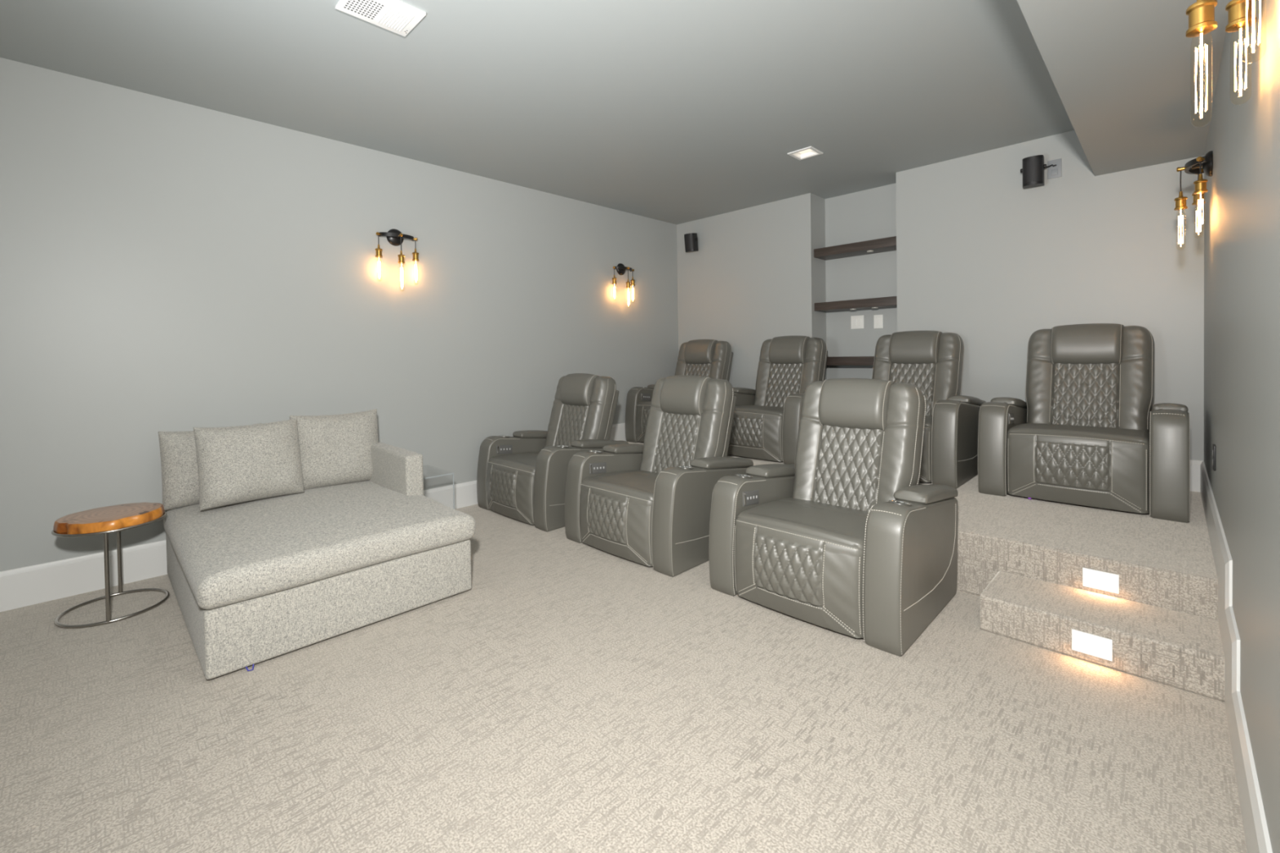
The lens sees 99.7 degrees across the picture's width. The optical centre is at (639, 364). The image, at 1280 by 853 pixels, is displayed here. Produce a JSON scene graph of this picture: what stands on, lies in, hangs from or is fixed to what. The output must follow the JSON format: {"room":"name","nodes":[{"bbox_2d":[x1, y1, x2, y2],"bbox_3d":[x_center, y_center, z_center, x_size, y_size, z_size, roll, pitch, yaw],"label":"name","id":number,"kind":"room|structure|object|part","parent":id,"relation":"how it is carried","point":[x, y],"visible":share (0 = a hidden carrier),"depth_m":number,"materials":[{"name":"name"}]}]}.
{"room":"home theater","nodes":[
{"label":"home theater","id":0,"kind":"room"},
{"bbox_2d":[0,57,678,571],"bbox_3d":[-1.853,-0.206,4.397,0.120,2.883,6.520,0,1,45],"label":"wall","id":1,"kind":"structure","parent":0,"point":[166,264],"depth_m":3.57,"materials":[{"name":"grey paint"}]},
{"bbox_2d":[0,480,477,612],"bbox_3d":[-2.405,1.153,3.740,0.016,0.206,4.505,0,1,45],"label":"baseboard","id":2,"kind":"structure","parent":1,"relation":"attached to","point":[22,587],"depth_m":3.03,"materials":[{"name":"white paint"}]},
{"bbox_2d":[374,228,418,288],"bbox_3d":[-1.871,-0.812,4.192,0.142,0.501,0.332,0,1,45],"label":"wall sconce","id":3,"kind":"object","parent":1,"relation":"attached to","point":[394,237],"visible":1,"depth_m":4.17,"materials":[{"name":"black metal"}]},
{"bbox_2d":[374,244,382,257],"bbox_3d":[-1.988,-0.864,4.109,0.051,0.096,0.051,0,1,45],"label":"socket","id":4,"kind":"object","parent":3,"relation":"attached to","point":[378,251],"depth_m":4.09,"materials":[{"name":"gold metal"}]},
{"bbox_3d":[-1.881,-0.996,4.196,0.082,0.028,0.264,0,1,45],"label":"bow arm","id":5,"kind":"part","parent":3,"relation":"part of","materials":[{"name":"black metal"}]},
{"bbox_2d":[397,250,404,263],"bbox_3d":[-1.839,-0.827,4.160,0.051,0.096,0.051,0,1,45],"label":"socket","id":6,"kind":"object","parent":3,"relation":"attached to","point":[401,257],"depth_m":4.14,"materials":[{"name":"gold metal"}]},
{"bbox_2d":[412,248,418,261],"bbox_3d":[-1.791,-0.875,4.309,0.051,0.096,0.051,0,1,45],"label":"socket","id":7,"kind":"object","parent":3,"relation":"attached to","point":[415,255],"depth_m":4.29,"materials":[{"name":"gold metal"}]},
{"bbox_2d":[609,422,626,441],"bbox_3d":[-0.168,0.756,6.015,0.016,0.206,1.895,0,1,45],"label":"baseboard","id":8,"kind":"structure","parent":1,"relation":"attached to","point":[618,430],"depth_m":5.93,"materials":[{"name":"white paint"}]},
{"bbox_2d":[612,263,635,304],"bbox_3d":[-0.161,-0.868,5.932,0.142,0.501,0.332,0,1,45],"label":"wall sconce","id":9,"kind":"object","parent":1,"relation":"attached to","point":[620,268],"visible":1,"depth_m":5.92,"materials":[{"name":"black metal"}]},
{"bbox_2d":[612,275,617,284],"bbox_3d":[-0.278,-0.920,5.848,0.051,0.096,0.051,0,1,45],"label":"socket","id":10,"kind":"object","parent":9,"relation":"attached to","point":[614,279],"depth_m":5.83,"materials":[{"name":"gold metal"}]},
{"bbox_3d":[-0.171,-1.052,5.935,0.082,0.028,0.264,0,1,45],"label":"bow arm","id":11,"kind":"part","parent":9,"relation":"part of","materials":[{"name":"black metal"}]},
{"bbox_2d":[626,279,630,288],"bbox_3d":[-0.129,-0.883,5.900,0.051,0.096,0.051,0,1,45],"label":"socket","id":12,"kind":"object","parent":9,"relation":"attached to","point":[628,283],"depth_m":5.88,"materials":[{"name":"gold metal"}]},
{"bbox_2d":[630,276,635,285],"bbox_3d":[-0.081,-0.931,6.048,0.051,0.096,0.051,0,1,45],"label":"socket","id":13,"kind":"object","parent":9,"relation":"attached to","point":[633,280],"depth_m":6.03,"materials":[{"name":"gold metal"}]},
{"bbox_2d":[0,0,1231,224],"bbox_3d":[-0.039,-1.530,2.948,4.738,0.484,7.058,0,1,45],"label":"ceiling","id":14,"kind":"structure","parent":0,"point":[676,112],"depth_m":3.02,"materials":[{"name":"grey paint"}]},
{"bbox_2d":[335,0,426,36],"bbox_3d":[-1.184,-1.617,2.470,0.239,0.018,0.314,0,1,45],"label":"ceiling vent","id":15,"kind":"object","parent":14,"relation":"in","point":[399,17],"visible":1,"depth_m":2.48,"materials":[{"name":"white metal"}]},
{"bbox_2d":[787,146,822,159],"bbox_3d":[1.327,-1.725,4.336,0.204,0.069,0.204,0,1,45],"label":"recessed light","id":16,"kind":"object","parent":14,"relation":"in","point":[808,152],"visible":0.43,"depth_m":4.38,"materials":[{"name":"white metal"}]},
{"bbox_2d":[0,441,1247,852],"bbox_3d":[0.008,1.124,2.988,4.750,0.435,7.058,0,1,45],"label":"floor","id":17,"kind":"structure","parent":0,"point":[582,697],"depth_m":1.91,"materials":[{"name":"carpet"}]},
{"bbox_2d":[51,502,169,628],"bbox_3d":[-2.748,1.024,2.817,0.432,0.504,0.433,-2,1,-38],"label":"side table","id":18,"kind":"object","parent":17,"relation":"on","point":[104,521],"visible":1,"depth_m":2.73,"materials":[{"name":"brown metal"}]},
{"bbox_2d":[163,442,475,679],"bbox_3d":[-1.877,0.910,3.088,1.623,0.696,1.189,0,1,45],"label":"daybed","id":19,"kind":"object","parent":17,"relation":"on","point":[253,582],"visible":0.93,"depth_m":2.58,"materials":[{"name":"grey fabric"}]},
{"bbox_2d":[158,422,262,511],"bbox_3d":[-2.564,0.603,3.260,0.223,0.442,0.500,0,1,43],"label":"throw pillow","id":20,"kind":"object","parent":19,"relation":"on","point":[179,464],"visible":0.29,"depth_m":3.09,"materials":[{"name":"grey fabric"}]},
{"bbox_2d":[192,417,304,511],"bbox_3d":[-2.285,0.573,3.179,0.253,0.453,0.510,0,1,42],"label":"throw pillow","id":21,"kind":"object","parent":19,"relation":"on","point":[236,464],"visible":1,"depth_m":3.09,"materials":[{"name":"grey fabric"}]},
{"bbox_2d":[163,480,475,609],"bbox_3d":[-1.831,0.881,3.042,1.493,0.176,1.189,0,1,45],"label":"seat cushion","id":22,"kind":"object","parent":19,"relation":"on","point":[230,557],"depth_m":2.64,"materials":[{"name":"grey fabric"}]},
{"bbox_2d":[288,408,378,489],"bbox_3d":[-2.023,0.564,3.614,0.530,0.487,0.250,-2,1,-44],"label":"throw pillow","id":23,"kind":"object","parent":19,"relation":"on","point":[335,449],"visible":0.79,"depth_m":3.53,"materials":[{"name":"grey fabric"}]},
{"bbox_3d":[-1.728,0.758,3.658,0.995,0.416,0.110,0,1,45],"label":"arm","id":24,"kind":"part","parent":19,"relation":"part of"},
{"bbox_2d":[422,465,454,509],"bbox_3d":[-1.685,1.026,4.055,0.441,0.425,0.400,0,1,45],"label":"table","id":25,"kind":"object","parent":17,"relation":"on","point":[424,466],"visible":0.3,"depth_m":4.04,"materials":[{"name":"grey metal"}]},
{"bbox_2d":[476,373,628,532],"bbox_3d":[-0.753,0.653,4.561,0.997,1.131,1.007,0,1,45],"label":"recliner","id":26,"kind":"object","parent":17,"relation":"on","point":[522,477],"visible":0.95,"depth_m":4.49,"materials":[{"name":"grey leather"}]},
{"bbox_3d":[-1.163,0.729,4.630,0.008,0.091,0.154,0,1,45],"label":"control panel","id":27,"kind":"part","parent":26,"relation":"part of","materials":[{"name":"grey plastic"}]},
{"bbox_3d":[-1.044,0.914,4.862,0.156,0.607,0.879,0,1,45],"label":"armrest","id":28,"kind":"part","parent":26,"relation":"part of","materials":[{"name":"grey leather"}]},
{"bbox_3d":[-0.839,0.976,4.474,0.675,0.444,0.748,0,1,45],"label":"seat","id":29,"kind":"part","parent":26,"relation":"part of","materials":[{"name":"grey leather"}]},
{"bbox_3d":[-0.447,0.914,4.276,0.156,0.607,0.879,0,1,45],"label":"armrest","id":30,"kind":"part","parent":26,"relation":"part of","materials":[{"name":"grey leather"}]},
{"bbox_2d":[560,373,599,406],"bbox_3d":[-0.532,0.229,4.786,0.389,0.298,0.206,0,1,45],"label":"headrest pillow","id":31,"kind":"object","parent":26,"relation":"on","point":[576,389],"depth_m":4.69,"materials":[{"name":"grey leather"}]},
{"bbox_3d":[-0.550,0.467,4.768,0.692,0.725,0.362,0,1,45],"label":"backrest","id":32,"kind":"part","parent":26,"relation":"part of","materials":[{"name":"grey leather"}]},
{"bbox_2d":[564,375,753,577],"bbox_3d":[0.113,0.653,3.723,0.997,1.131,1.007,0,1,45],"label":"recliner","id":33,"kind":"object","parent":17,"relation":"on","point":[649,504],"visible":0.99,"depth_m":3.55,"materials":[{"name":"grey leather"}]},
{"bbox_3d":[-0.297,0.729,3.792,0.008,0.091,0.154,0,1,45],"label":"control panel","id":34,"kind":"part","parent":33,"relation":"part of","materials":[{"name":"grey plastic"}]},
{"bbox_3d":[-0.177,0.914,4.025,0.156,0.607,0.879,0,1,45],"label":"armrest","id":35,"kind":"part","parent":33,"relation":"part of","materials":[{"name":"grey leather"}]},
{"bbox_3d":[0.027,0.976,3.636,0.675,0.444,0.748,0,1,45],"label":"seat","id":36,"kind":"part","parent":33,"relation":"part of","materials":[{"name":"grey leather"}]},
{"bbox_2d":[659,375,711,415],"bbox_3d":[0.335,0.229,3.948,0.389,0.298,0.206,0,1,45],"label":"headrest pillow","id":37,"kind":"object","parent":33,"relation":"on","point":[680,395],"depth_m":3.86,"materials":[{"name":"grey leather"}]},
{"bbox_3d":[0.316,0.467,3.930,0.692,0.725,0.362,0,1,45],"label":"backrest","id":38,"kind":"part","parent":33,"relation":"part of","materials":[{"name":"grey leather"}]},
{"bbox_3d":[0.419,0.915,3.438,0.156,0.607,0.879,0,1,45],"label":"armrest","id":39,"kind":"part","parent":33,"relation":"part of","materials":[{"name":"grey leather"}]},
{"bbox_2d":[625,339,733,442],"bbox_3d":[0.474,0.287,5.937,0.997,1.131,1.007,0,1,45],"label":"recliner","id":40,"kind":"object","parent":17,"relation":"on","point":[711,358],"visible":0.41,"depth_m":5.97,"materials":[{"name":"grey leather"}]},
{"bbox_3d":[0.184,0.549,6.239,0.156,0.607,0.879,0,1,45],"label":"armrest","id":41,"kind":"part","parent":40,"relation":"part of","materials":[{"name":"grey leather"}]},
{"bbox_3d":[0.389,0.611,5.850,0.675,0.444,0.748,0,1,45],"label":"seat","id":42,"kind":"part","parent":40,"relation":"part of","materials":[{"name":"grey leather"}]},
{"bbox_3d":[0.065,0.363,6.007,0.008,0.091,0.154,0,1,45],"label":"control panel","id":43,"kind":"part","parent":40,"relation":"part of","materials":[{"name":"grey"}]},
{"bbox_2d":[684,339,717,364],"bbox_3d":[0.696,-0.137,6.162,0.389,0.298,0.206,0,1,45],"label":"headrest pillow","id":44,"kind":"object","parent":40,"relation":"on","point":[695,351],"depth_m":6.07,"materials":[{"name":"grey leather"}]},
{"bbox_3d":[0.677,0.101,6.144,0.692,0.725,0.362,0,1,45],"label":"backrest","id":45,"kind":"part","parent":40,"relation":"part of","materials":[{"name":"grey leather"}]},
{"bbox_2d":[727,335,827,464],"bbox_3d":[1.266,0.288,5.159,0.997,1.131,1.007,0,1,45],"label":"recliner","id":46,"kind":"object","parent":17,"relation":"on","point":[766,422],"visible":0.73,"depth_m":5.13,"materials":[{"name":"grey leather"}]},
{"bbox_3d":[0.975,0.549,5.461,0.156,0.607,0.879,0,1,45],"label":"armrest","id":47,"kind":"part","parent":46,"relation":"part of","materials":[{"name":"grey leather"}]},
{"bbox_3d":[1.180,0.611,5.072,0.675,0.444,0.748,0,1,45],"label":"seat","id":48,"kind":"part","parent":46,"relation":"part of","materials":[{"name":"grey leather"}]},
{"bbox_2d":[768,335,809,364],"bbox_3d":[1.487,-0.136,5.384,0.389,0.298,0.206,0,1,45],"label":"headrest pillow","id":49,"kind":"object","parent":46,"relation":"on","point":[788,349],"depth_m":5.30,"materials":[{"name":"grey leather"}]},
{"bbox_3d":[1.469,0.102,5.366,0.692,0.725,0.362,0,1,45],"label":"backrest","id":50,"kind":"part","parent":46,"relation":"part of","materials":[{"name":"grey leather"}]},
{"bbox_3d":[1.572,0.549,4.874,0.156,0.607,0.879,0,1,45],"label":"armrest","id":51,"kind":"part","parent":46,"relation":"part of","materials":[{"name":"grey leather"}]},
{"bbox_2d":[708,377,958,656],"bbox_3d":[1.014,0.653,2.879,0.997,1.131,1.007,0,1,45],"label":"recliner","id":52,"kind":"object","parent":17,"relation":"on","point":[846,538],"visible":1,"depth_m":2.70,"materials":[{"name":"grey leather"}]},
{"bbox_3d":[0.605,0.729,2.948,0.008,0.091,0.154,0,1,45],"label":"control panel","id":53,"kind":"part","parent":52,"relation":"part of","materials":[{"name":"grey"}]},
{"bbox_3d":[0.724,0.914,3.180,0.156,0.607,0.879,0,1,45],"label":"armrest","id":54,"kind":"part","parent":52,"relation":"part of","materials":[{"name":"grey leather"}]},
{"bbox_3d":[0.929,0.976,2.792,0.675,0.444,0.748,0,1,45],"label":"seat","id":55,"kind":"part","parent":52,"relation":"part of","materials":[{"name":"grey leather"}]},
{"bbox_2d":[818,377,893,430],"bbox_3d":[1.236,0.229,3.104,0.389,0.298,0.206,0,1,45],"label":"headrest pillow","id":56,"kind":"object","parent":52,"relation":"on","point":[844,403],"depth_m":3.02,"materials":[{"name":"grey leather"}]},
{"bbox_3d":[1.218,0.467,3.085,0.692,0.725,0.362,0,1,45],"label":"backrest","id":57,"kind":"part","parent":52,"relation":"part of","materials":[{"name":"grey leather"}]},
{"bbox_3d":[1.321,0.915,2.593,0.156,0.607,0.879,0,1,45],"label":"armrest","id":58,"kind":"part","parent":52,"relation":"part of","materials":[{"name":"grey leather"}]},
{"bbox_2d":[871,330,986,488],"bbox_3d":[2.103,0.288,4.342,0.997,1.131,1.007,0,1,45],"label":"recliner","id":59,"kind":"object","parent":17,"relation":"on","point":[931,361],"visible":0.48,"depth_m":4.29,"materials":[{"name":"grey leather"}]},
{"bbox_2d":[888,330,942,364],"bbox_3d":[2.325,-0.136,4.567,0.389,0.298,0.206,0,1,45],"label":"headrest pillow","id":60,"kind":"object","parent":59,"relation":"on","point":[911,347],"depth_m":4.49,"materials":[{"name":"grey leather"}]},
{"bbox_3d":[2.307,0.102,4.549,0.692,0.725,0.362,0,1,45],"label":"backrest","id":61,"kind":"part","parent":59,"relation":"part of","materials":[{"name":"grey leather"}]},
{"bbox_3d":[2.018,0.612,4.255,0.675,0.444,0.748,0,1,45],"label":"seat","id":62,"kind":"part","parent":59,"relation":"part of","materials":[{"name":"grey leather"}]},
{"bbox_3d":[2.410,0.550,4.057,0.156,0.607,0.879,0,1,45],"label":"armrest","id":63,"kind":"part","parent":59,"relation":"part of","materials":[{"name":"grey leather"}]},
{"bbox_2d":[977,323,1190,523],"bbox_3d":[2.893,0.289,3.545,0.997,1.131,1.007,0,1,45],"label":"recliner","id":64,"kind":"object","parent":17,"relation":"on","point":[1086,432],"visible":1,"depth_m":3.47,"materials":[{"name":"grey leather"}]},
{"bbox_3d":[2.603,0.550,3.847,0.156,0.607,0.879,0,1,45],"label":"armrest","id":65,"kind":"part","parent":64,"relation":"part of","materials":[{"name":"grey leather"}]},
{"bbox_3d":[2.483,0.365,3.614,0.008,0.091,0.154,0,1,45],"label":"control panel","id":66,"kind":"part","parent":64,"relation":"part of","materials":[{"name":"grey"}]},
{"bbox_3d":[2.807,0.612,3.458,0.675,0.444,0.748,0,1,45],"label":"seat","id":67,"kind":"part","parent":64,"relation":"part of","materials":[{"name":"grey leather"}]},
{"bbox_2d":[1050,323,1124,364],"bbox_3d":[3.115,-0.135,3.770,0.389,0.298,0.206,0,1,45],"label":"headrest pillow","id":68,"kind":"object","parent":64,"relation":"on","point":[1089,343],"depth_m":3.70,"materials":[{"name":"grey leather"}]},
{"bbox_3d":[3.096,0.103,3.752,0.692,0.725,0.362,0,1,45],"label":"backrest","id":69,"kind":"part","parent":64,"relation":"part of","materials":[{"name":"grey leather"}]},
{"bbox_3d":[3.199,0.551,3.260,0.156,0.607,0.879,0,1,45],"label":"armrest","id":70,"kind":"part","parent":64,"relation":"part of","materials":[{"name":"grey leather"}]},
{"bbox_2d":[1071,629,1112,661],"bbox_3d":[1.831,1.137,2.188,0.127,0.086,0.009,0,1,45],"label":"step light","id":71,"kind":"object","parent":17,"relation":"attached to","point":[1086,643],"visible":1,"depth_m":2.18,"materials":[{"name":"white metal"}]},
{"bbox_2d":[1082,567,1119,594],"bbox_3d":[2.098,0.986,2.460,0.127,0.086,0.009,0,1,45],"label":"step light","id":72,"kind":"object","parent":17,"relation":"attached to","point":[1093,579],"visible":1,"depth_m":2.46,"materials":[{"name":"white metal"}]},
{"bbox_2d":[676,129,1204,461],"bbox_3d":[2.230,-0.447,5.256,4.738,2.560,0.438,0,1,45],"label":"wall","id":73,"kind":"structure","parent":0,"point":[985,259],"depth_m":4.41,"materials":[{"name":"grey paint"}]},
{"bbox_2d":[684,232,697,252],"bbox_3d":[0.609,-1.436,6.388,0.169,0.216,0.174,0,1,45],"label":"wall speaker","id":74,"kind":"object","parent":73,"relation":"attached to","point":[691,240],"visible":1,"depth_m":6.33,"materials":[{"name":"black plastic"}]},
{"bbox_2d":[684,235,694,250],"bbox_3d":[0.593,-1.435,6.369,0.133,0.172,0.124,0,1,39],"label":"grille","id":75,"kind":"object","parent":74,"relation":"attached to","point":[689,240],"depth_m":6.32,"materials":[{"name":"black fabric"}]},
{"bbox_2d":[826,355,874,365],"bbox_3d":[2.160,-0.035,5.291,0.818,0.084,0.262,0,1,45],"label":"shelf","id":76,"kind":"object","parent":73,"relation":"attached to","point":[868,360],"visible":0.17,"depth_m":5.23,"materials":[{"name":"brown wood"}]},
{"bbox_2d":[813,235,896,260],"bbox_3d":[2.143,-1.123,5.273,0.818,0.094,0.262,0,1,45],"label":"shelf","id":77,"kind":"object","parent":73,"relation":"attached to","point":[886,244],"visible":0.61,"depth_m":5.20,"materials":[{"name":"brown wood"}]},
{"bbox_2d":[814,296,897,311],"bbox_3d":[2.151,-0.580,5.282,0.818,0.090,0.262,0,1,45],"label":"shelf","id":78,"kind":"object","parent":73,"relation":"attached to","point":[891,301],"visible":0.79,"depth_m":5.19,"materials":[{"name":"brown wood"}]},
{"bbox_2d":[850,315,863,328],"bbox_3d":[2.186,-0.424,5.431,0.130,0.133,0.010,0,1,45],"label":"switch plate","id":79,"kind":"object","parent":73,"relation":"attached to","point":[856,322],"visible":1,"depth_m":5.43,"materials":[{"name":"white plastic"}]},
{"bbox_2d":[853,319,856,325],"bbox_3d":[2.168,-0.424,5.446,0.033,0.066,0.005,0,1,45],"label":"rocker switch","id":80,"kind":"object","parent":79,"relation":"attached to","point":[854,320],"depth_m":5.44,"materials":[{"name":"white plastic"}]},
{"bbox_2d":[857,318,861,325],"bbox_3d":[2.201,-0.424,5.413,0.033,0.066,0.005,0,1,45],"label":"rocker switch","id":81,"kind":"object","parent":79,"relation":"attached to","point":[859,319],"depth_m":5.41,"materials":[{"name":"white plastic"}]},
{"bbox_2d":[873,314,883,328],"bbox_3d":[2.333,-0.419,5.287,0.087,0.134,0.010,0,1,45],"label":"switch plate","id":82,"kind":"object","parent":73,"relation":"attached to","point":[877,319],"visible":1,"depth_m":5.28,"materials":[{"name":"white plastic"}]},
{"bbox_2d":[876,318,879,324],"bbox_3d":[2.332,-0.419,5.285,0.033,0.066,0.005,0,1,45],"label":"rocker switch","id":83,"kind":"object","parent":82,"relation":"attached to","point":[877,319],"depth_m":5.28,"materials":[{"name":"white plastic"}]},
{"bbox_2d":[1020,155,1046,188],"bbox_3d":[2.967,-1.447,4.072,0.161,0.213,0.169,0,1,45],"label":"wall speaker","id":84,"kind":"object","parent":73,"relation":"attached to","point":[1032,171],"visible":1,"depth_m":4.01,"materials":[{"name":"black plastic"}]},
{"bbox_2d":[1022,157,1043,183],"bbox_3d":[2.949,-1.446,4.054,0.129,0.169,0.116,0,1,45],"label":"grille","id":85,"kind":"object","parent":84,"relation":"attached to","point":[1032,167],"depth_m":4.01,"materials":[{"name":"black fabric"}]},
{"bbox_2d":[1046,158,1061,179],"bbox_3d":[3.096,-1.465,4.053,0.106,0.136,0.033,0,1,26],"label":"cover plate","id":86,"kind":"object","parent":73,"relation":"attached to","point":[1054,166],"visible":0.96,"depth_m":4.04,"materials":[{"name":"grey plastic"}]},
{"bbox_2d":[1051,168,1057,175],"bbox_3d":[3.106,-1.441,4.045,0.040,0.041,0.006,0,1,45],"label":"socket","id":87,"kind":"object","parent":86,"relation":"attached to","point":[1054,171],"depth_m":4.04,"materials":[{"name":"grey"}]},
{"bbox_2d":[1190,459,1202,492],"bbox_3d":[3.011,0.736,4.207,1.914,0.206,0.016,0,1,45],"label":"baseboard","id":88,"kind":"structure","parent":73,"relation":"attached to","point":[1194,464],"depth_m":3.56,"materials":[{"name":"white paint"}]},
{"bbox_2d":[1204,0,1279,852],"bbox_3d":[1.440,-0.204,1.159,0.120,2.883,6.520,0,1,45],"label":"wall","id":89,"kind":"structure","parent":0,"point":[1242,206],"depth_m":1.48,"materials":[{"name":"grey paint"}]},
{"bbox_2d":[1173,150,1213,249],"bbox_3d":[2.943,-0.866,2.873,0.142,0.501,0.332,0,1,45],"label":"wall sconce","id":90,"kind":"object","parent":89,"relation":"attached to","point":[1193,166],"visible":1,"depth_m":2.84,"materials":[{"name":"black metal"}]},
{"bbox_3d":[2.910,-1.050,2.900,0.041,0.024,0.024,0,1,45],"label":"knob","id":91,"kind":"part","parent":90,"relation":"part of","materials":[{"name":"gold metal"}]},
{"bbox_3d":[2.908,-0.988,2.903,0.006,0.125,0.006,0,1,45],"label":"cord","id":92,"kind":"part","parent":90,"relation":"part of","materials":[{"name":"grey plastic"}]},
{"bbox_2d":[1173,191,1187,210],"bbox_3d":[2.910,-0.881,2.905,0.051,0.096,0.051,0,1,45],"label":"socket","id":93,"kind":"object","parent":90,"relation":"attached to","point":[1180,202],"depth_m":2.89,"materials":[{"name":"gold metal"}]},
{"bbox_3d":[2.947,-1.050,2.863,0.082,0.028,0.264,0,1,45],"label":"bow arm","id":94,"kind":"part","parent":90,"relation":"part of","materials":[{"name":"black metal"}]},
{"bbox_3d":[2.862,-1.047,2.754,0.041,0.024,0.024,-1,1,-15],"label":"knob","id":95,"kind":"part","parent":90,"relation":"part of","materials":[{"name":"gold metal"}]},
{"bbox_2d":[1193,173,1208,194],"bbox_3d":[2.861,-0.923,2.755,0.051,0.096,0.051,0,1,45],"label":"socket","id":96,"kind":"object","parent":90,"relation":"attached to","point":[1200,184],"depth_m":2.74,"materials":[{"name":"gold metal"}]},
{"bbox_2d":[1212,444,1215,471],"bbox_3d":[2.778,0.450,2.614,0.011,0.120,0.072,0,1,45],"label":"wall outlet","id":97,"kind":"object","parent":89,"relation":"attached to","point":[1214,445],"visible":1,"depth_m":2.59,"materials":[{"name":"black plastic"}]},
{"bbox_2d":[1185,0,1266,127],"bbox_3d":[1.332,-0.802,1.218,0.142,0.501,0.332,0,1,45],"label":"wall sconce","id":98,"kind":"object","parent":89,"relation":"attached to","point":[1241,13],"visible":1,"depth_m":1.25,"materials":[{"name":"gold metal"}]},
{"bbox_2d":[1185,0,1217,37],"bbox_3d":[1.300,-0.818,1.250,0.051,0.096,0.051,0,1,45],"label":"socket","id":99,"kind":"object","parent":98,"relation":"attached to","point":[1201,14],"depth_m":1.24,"materials":[{"name":"gold metal"}]},
{"bbox_3d":[1.302,-0.662,1.252,0.035,0.220,0.035,0,1,45],"label":"bulb","id":100,"kind":"part","parent":98,"relation":"part of","materials":[{"name":"clear glass"}]},
{"bbox_2d":[1225,0,1257,32],"bbox_3d":[1.447,-0.861,1.300,0.051,0.096,0.051,0,1,45],"label":"socket","id":101,"kind":"object","parent":98,"relation":"attached to","point":[1236,9],"depth_m":1.29,"materials":[{"name":"gold metal"}]},
{"bbox_2d":[1200,461,1272,852],"bbox_3d":[1.454,0.971,1.271,0.016,0.529,6.404,0,1,45],"label":"baseboard","id":102,"kind":"structure","parent":89,"relation":"attached to","point":[1257,839],"depth_m":1.69,"materials":[{"name":"white paint"}]}
]}

